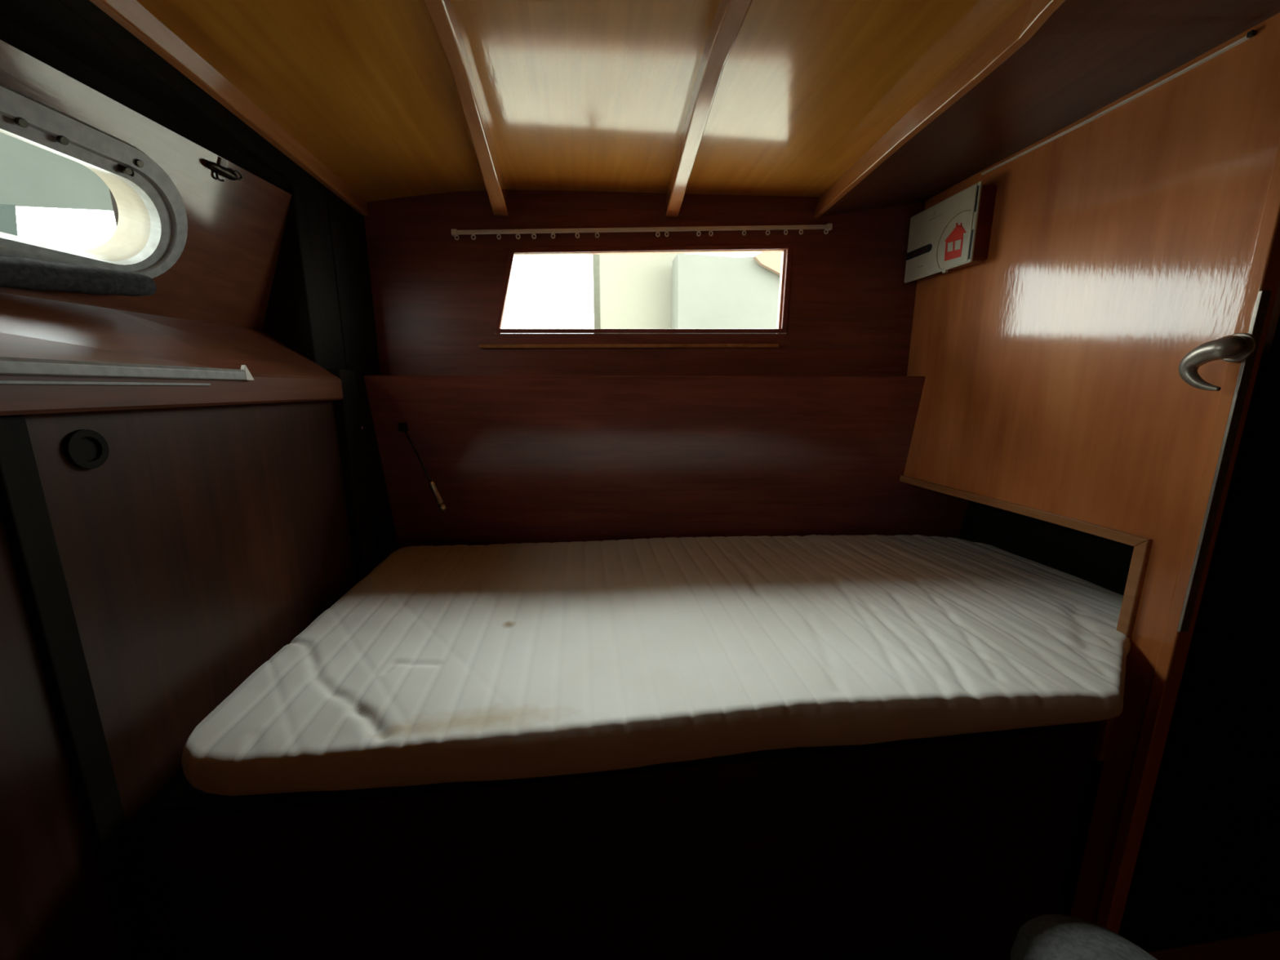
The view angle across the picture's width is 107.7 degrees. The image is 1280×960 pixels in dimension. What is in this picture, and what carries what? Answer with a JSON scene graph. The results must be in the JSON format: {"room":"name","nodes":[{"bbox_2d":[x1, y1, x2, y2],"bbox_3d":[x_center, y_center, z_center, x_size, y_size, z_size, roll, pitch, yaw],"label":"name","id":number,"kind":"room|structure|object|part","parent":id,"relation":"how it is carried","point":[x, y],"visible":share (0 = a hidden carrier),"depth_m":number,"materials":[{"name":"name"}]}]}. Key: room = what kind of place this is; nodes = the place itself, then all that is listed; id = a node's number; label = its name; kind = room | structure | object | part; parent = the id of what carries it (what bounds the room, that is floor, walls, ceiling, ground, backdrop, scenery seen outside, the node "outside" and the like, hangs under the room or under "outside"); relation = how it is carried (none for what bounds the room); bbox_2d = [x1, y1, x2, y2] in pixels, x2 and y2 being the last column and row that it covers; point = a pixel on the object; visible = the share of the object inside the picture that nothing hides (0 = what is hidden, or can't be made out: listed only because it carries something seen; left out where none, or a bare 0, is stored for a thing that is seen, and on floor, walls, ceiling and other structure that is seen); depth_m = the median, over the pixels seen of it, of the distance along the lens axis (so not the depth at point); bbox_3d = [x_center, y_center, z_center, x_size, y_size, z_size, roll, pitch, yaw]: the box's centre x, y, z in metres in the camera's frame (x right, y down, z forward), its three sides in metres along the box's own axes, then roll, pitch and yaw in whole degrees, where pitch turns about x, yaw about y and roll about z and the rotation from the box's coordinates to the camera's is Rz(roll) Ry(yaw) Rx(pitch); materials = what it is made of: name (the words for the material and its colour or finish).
{"room":"ship interior","nodes":[
{"label":"ship interior","id":0,"kind":"room"},
{"bbox_2d":[0,40,291,330],"bbox_3d":[-0.942,-0.339,0.161,0.130,0.330,2.560,0,11,2],"label":"wall","id":1,"kind":"structure","parent":0,"point":[224,273],"depth_m":0.95,"materials":[{"name":"brown wood"}]},
{"bbox_2d":[0,0,364,216],"bbox_3d":[-0.876,-0.523,0.120,0.461,0.056,2.522,-1,11,-7],"label":"ceiling beam","id":2,"kind":"structure","parent":1,"relation":"attached to","point":[76,38],"depth_m":0.74,"materials":[{"name":"brown wood"}]},
{"bbox_2d":[206,156,242,182],"bbox_3d":[-0.849,-0.633,0.958,0.019,0.043,0.075,1,11,3],"label":"hook catch","id":3,"kind":"object","parent":1,"relation":"attached to","point":[221,168],"visible":1,"depth_m":0.95,"materials":[{"name":"brown metal"}]},
{"bbox_3d":[-0.850,-0.644,0.953,0.010,0.020,0.016,0,11,2],"label":"mounting plate","id":4,"kind":"part","parent":3,"relation":"part of","materials":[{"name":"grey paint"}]},
{"bbox_2d":[0,400,355,959],"bbox_3d":[-0.693,0.580,0.357,0.020,1.225,2.245,-1,11,-7],"label":"cabinet door","id":5,"kind":"structure","parent":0,"point":[206,540],"depth_m":0.69,"materials":[{"name":"brown wood"}]},
{"bbox_2d":[0,414,160,959],"bbox_3d":[-0.713,0.527,0.639,0.010,1.221,0.038,-1,11,-7],"label":"trim","id":6,"kind":"structure","parent":5,"relation":"attached to","point":[23,503],"depth_m":0.58,"materials":[{"name":"brown wood"}]},
{"bbox_2d":[62,429,109,469],"bbox_3d":[-0.725,-0.040,0.613,0.006,0.052,0.052,-1,11,-7],"label":"cabinet finger pull","id":7,"kind":"object","parent":5,"relation":"attached to","point":[86,449],"visible":1,"depth_m":0.61,"materials":[{"name":"black plastic"}]},
{"bbox_2d":[0,292,342,415],"bbox_3d":[-0.919,-0.086,0.142,0.543,0.171,2.135,-1,11,-7],"label":"shelf","id":8,"kind":"object","parent":5,"relation":"attached to","point":[33,327],"visible":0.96,"depth_m":0.76,"materials":[{"name":"brown wood"}]},
{"bbox_2d":[0,255,156,296],"bbox_3d":[-0.930,-0.317,0.730,0.049,0.072,0.300,1,11,4],"label":"roll","id":9,"kind":"object","parent":8,"relation":"on","point":[15,272],"visible":1,"depth_m":0.75,"materials":[{"name":"black fabric"}]},
{"bbox_2d":[0,355,253,386],"bbox_3d":[-0.643,-0.055,0.159,0.008,0.038,1.488,-1,11,-7],"label":"shelf rail","id":10,"kind":"object","parent":8,"relation":"attached to","point":[9,366],"visible":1,"depth_m":0.61,"materials":[{"name":"silver metal"}]},
{"bbox_3d":[-0.733,-0.200,0.872,0.008,0.028,0.022,-1,11,-7],"label":"rail","id":11,"kind":"part","parent":10,"relation":"part of","materials":[{"name":"white plastic"}]},
{"bbox_2d":[108,185,398,584],"bbox_3d":[-1.058,0.084,1.393,0.531,1.800,0.271,-1,11,-7],"label":"wall","id":12,"kind":"structure","parent":0,"point":[320,305],"depth_m":1.27,"materials":[{"name":"brown wood"}]},
{"bbox_2d":[364,189,925,376],"bbox_3d":[0.081,-0.673,1.484,2.956,0.710,0.055,-1,11,-4],"label":"wall","id":13,"kind":"structure","parent":0,"point":[436,295],"depth_m":1.46,"materials":[{"name":"brown wood"}]},
{"bbox_2d":[479,343,778,348],"bbox_3d":[-0.026,-0.427,1.492,0.954,0.020,0.024,-1,11,-4],"label":"trim","id":14,"kind":"structure","parent":13,"relation":"attached to","point":[594,345],"depth_m":1.48,"materials":[{"name":"brown wood"}]},
{"bbox_2d":[450,223,832,236],"bbox_3d":[0.020,-0.764,1.425,1.163,0.060,0.016,-1,11,-4],"label":"track","id":15,"kind":"object","parent":13,"relation":"attached to","point":[829,226],"visible":1,"depth_m":1.42,"materials":[{"name":"white plastic"}]},
{"bbox_2d":[471,232,475,239],"bbox_3d":[-0.496,-0.725,1.391,0.014,0.019,0.004,-3,12,-17],"label":"curtain hook","id":16,"kind":"object","parent":15,"relation":"attached to","point":[473,234],"visible":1,"depth_m":1.39,"materials":[{"name":"white plastic"}]},
{"bbox_2d":[531,231,536,239],"bbox_3d":[-0.319,-0.734,1.403,0.014,0.019,0.004,-2,11,-10],"label":"curtain hook","id":17,"kind":"object","parent":15,"relation":"attached to","point":[533,233],"visible":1,"depth_m":1.40,"materials":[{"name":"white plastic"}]},
{"bbox_2d":[696,229,701,236],"bbox_3d":[0.181,-0.758,1.435,0.014,0.019,0.004,1,11,5],"label":"curtain hook","id":18,"kind":"object","parent":15,"relation":"hanging from","point":[698,231],"visible":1,"depth_m":1.43,"materials":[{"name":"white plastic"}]},
{"bbox_2d":[494,244,792,333],"bbox_3d":[0.010,-0.606,1.496,0.938,0.277,0.072,-1,11,-4],"label":"window","id":19,"kind":"structure","parent":13,"relation":"in","point":[512,252],"depth_m":1.47,"materials":[{"name":"brown wood"}]},
{"bbox_2d":[364,375,968,549],"bbox_3d":[-0.057,0.298,1.616,2.673,1.294,0.138,-1,11,-4],"label":"panel","id":20,"kind":"object","parent":13,"relation":"attached to","point":[510,459],"depth_m":1.52,"materials":[{"name":"brown wood"}]},
{"bbox_2d":[398,422,447,511],"bbox_3d":[-0.682,-0.041,1.447,0.181,0.270,0.066,9,14,37],"label":"rod","id":21,"kind":"object","parent":20,"relation":"attached to","point":[402,427],"visible":0.83,"depth_m":1.42,"materials":[{"name":"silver metal"}]},
{"bbox_3d":[-0.680,-0.078,1.424,0.101,0.163,0.006,5,12,24],"label":"rod","id":22,"kind":"part","parent":21,"relation":"part of","materials":[{"name":"brown metal"}]},
{"bbox_3d":[-0.607,0.084,1.439,0.025,0.029,0.022,-1,11,-7],"label":"knob","id":23,"kind":"part","parent":21,"relation":"part of","materials":[{"name":"gold metal"}]},
{"bbox_2d":[136,0,1279,217],"bbox_3d":[0.197,-0.642,0.299,1.773,0.095,2.380,-1,11,-7],"label":"ceiling","id":24,"kind":"structure","parent":0,"point":[595,95],"depth_m":0.88,"materials":[{"name":"brown wood"}]},
{"bbox_2d":[89,0,368,216],"bbox_3d":[-0.659,-0.592,0.201,0.018,0.095,2.379,-1,11,-7],"label":"ceiling trim","id":25,"kind":"structure","parent":24,"relation":"attached to","point":[131,15],"depth_m":0.80,"materials":[{"name":"brown wood"}]},
{"bbox_2d":[422,0,508,215],"bbox_3d":[-0.246,-0.620,0.237,0.054,0.115,2.360,-2,11,-8],"label":"ceiling beam","id":26,"kind":"structure","parent":24,"relation":"attached to","point":[441,12],"depth_m":0.90,"materials":[{"name":"brown wood"}]},
{"bbox_2d":[666,0,752,217],"bbox_3d":[0.200,-0.633,0.280,0.068,0.105,2.338,-1,11,-6],"label":"ceiling beam","id":27,"kind":"structure","parent":24,"relation":"attached to","point":[730,15],"depth_m":0.88,"materials":[{"name":"brown wood"}]},
{"bbox_2d":[813,0,1066,217],"bbox_3d":[0.626,-0.644,0.320,0.110,0.098,2.317,-1,11,-4],"label":"ceiling beam","id":28,"kind":"structure","parent":24,"relation":"attached to","point":[1023,24],"depth_m":0.87,"materials":[{"name":"brown wood"}]},
{"bbox_2d":[903,12,1279,952],"bbox_3d":[1.353,0.121,0.682,0.607,2.000,2.564,-2,11,-8],"label":"wall","id":29,"kind":"structure","parent":0,"point":[1122,244],"depth_m":0.98,"materials":[{"name":"brown wood"}]},
{"bbox_2d":[904,181,996,283],"bbox_3d":[0.903,-0.707,1.371,0.068,0.204,0.266,-1,11,-7],"label":"box","id":30,"kind":"object","parent":29,"relation":"attached to","point":[954,233],"visible":0.99,"depth_m":1.31,"materials":[{"name":"white plastic"}]},
{"bbox_2d":[899,475,1152,761],"bbox_3d":[0.966,0.296,1.333,0.040,0.507,0.743,-2,11,-8],"label":"trim","id":31,"kind":"structure","parent":29,"relation":"attached to","point":[1142,548],"depth_m":1.01,"materials":[{"name":"brown wood"}]},
{"bbox_2d":[980,29,1257,175],"bbox_3d":[0.972,-0.783,1.019,0.016,0.008,0.521,-2,11,-8],"label":"rail","id":32,"kind":"object","parent":29,"relation":"attached to","point":[1252,33],"visible":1,"depth_m":0.92,"materials":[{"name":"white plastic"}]},
{"bbox_2d":[1095,139,1279,933],"bbox_3d":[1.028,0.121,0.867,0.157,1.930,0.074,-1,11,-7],"label":"door","id":33,"kind":"structure","parent":29,"relation":"in","point":[1242,350],"depth_m":0.84,"materials":[{"name":"brown wood"}]},
{"bbox_3d":[0.983,-0.199,0.798,0.068,0.092,0.074,-1,11,-7],"label":"lever handle","id":34,"kind":"part","parent":33,"relation":"part of","materials":[{"name":"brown metal"}]},
{"bbox_3d":[1.024,-0.012,0.823,0.019,0.607,0.005,-1,11,-7],"label":"latch plate","id":35,"kind":"part","parent":33,"relation":"part of","materials":[{"name":"silver metal"}]},
{"bbox_2d":[1058,838,1279,959],"bbox_3d":[0.192,1.148,0.721,3.000,0.030,2.580,-1,11,-7],"label":"floor","id":36,"kind":"structure","parent":0,"point":[1263,946],"depth_m":1.07,"materials":[{"name":"brown wood"}]},
{"bbox_2d":[137,720,1100,959],"bbox_3d":[0.214,0.684,1.306,2.002,0.655,0.930,-1,11,-7],"label":"base","id":37,"kind":"object","parent":36,"relation":"on","point":[940,847],"visible":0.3,"depth_m":0.81,"materials":[{"name":"brown wood"}]},
{"bbox_2d":[181,534,1130,795],"bbox_3d":[0.230,0.324,1.180,1.962,0.099,0.957,-1,11,-7],"label":"mattress","id":38,"kind":"object","parent":37,"relation":"on","point":[457,663],"visible":0.99,"depth_m":0.88,"materials":[{"name":"fabric"}]},
{"bbox_2d":[1010,914,1157,959],"bbox_3d":[0.574,0.866,0.586,0.210,0.575,0.240,-1,11,-7],"label":"stool","id":39,"kind":"object","parent":36,"relation":"on","point":[1046,936],"visible":1,"depth_m":0.60,"materials":[{"name":"grey fabric"}]},
{"bbox_3d":[-0.992,-0.356,0.159,0.525,0.329,2.548,-1,11,-7],"label":"wall","id":40,"kind":"structure","parent":0,"visible":0},
{"bbox_2d":[0,83,187,278],"bbox_3d":[-0.944,-0.419,0.576,0.147,0.220,0.719,0,11,2],"label":"window frame","id":41,"kind":"structure","parent":40,"relation":"in","point":[149,237],"depth_m":0.81,"materials":[{"name":"grey paint"}]},
{"label":"outside","id":42,"kind":"structure","parent":0,"visible":0},
{"bbox_2d":[0,204,17,235],"bbox_3d":[-2.132,-0.616,1.177,0.120,0.472,0.934,-1,11,-7],"label":"block","id":43,"kind":"object","parent":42,"point":[8,224],"visible":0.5,"depth_m":1.57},
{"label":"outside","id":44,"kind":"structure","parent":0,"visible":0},
{"bbox_2d":[0,132,113,210],"bbox_3d":[-2.600,-4.433,1.795,0.120,7.322,3.302,-1,11,-7],"label":"wall","id":45,"kind":"structure","parent":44,"point":[31,175],"depth_m":1.95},
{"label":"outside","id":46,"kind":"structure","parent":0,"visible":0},
{"bbox_3d":[0.380,-0.565,3.818,5.100,0.060,4.240,-1,11,-7],"label":"deck","id":47,"kind":"object","parent":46,"visible":0},
{"bbox_2d":[592,254,600,328],"bbox_3d":[-0.228,-1.090,2.443,0.034,1.500,0.030,-1,11,-7],"label":"post","id":48,"kind":"object","parent":47,"relation":"on","point":[596,261],"visible":0.09,"depth_m":2.45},
{"bbox_2d":[599,253,677,328],"bbox_3d":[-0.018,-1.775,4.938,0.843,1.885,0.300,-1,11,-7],"label":"building","id":49,"kind":"structure","parent":47,"relation":"on","point":[636,289],"depth_m":4.75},
{"bbox_2d":[671,253,779,328],"bbox_3d":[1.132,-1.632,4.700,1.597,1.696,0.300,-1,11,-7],"label":"building","id":50,"kind":"structure","parent":47,"relation":"on","point":[708,291],"depth_m":4.48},
{"bbox_2d":[753,251,781,275],"bbox_3d":[1.461,-2.088,4.421,0.789,0.736,0.050,-1,11,-7],"label":"gable","id":51,"kind":"object","parent":50,"relation":"attached to","point":[771,261],"visible":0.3,"depth_m":4.37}
]}

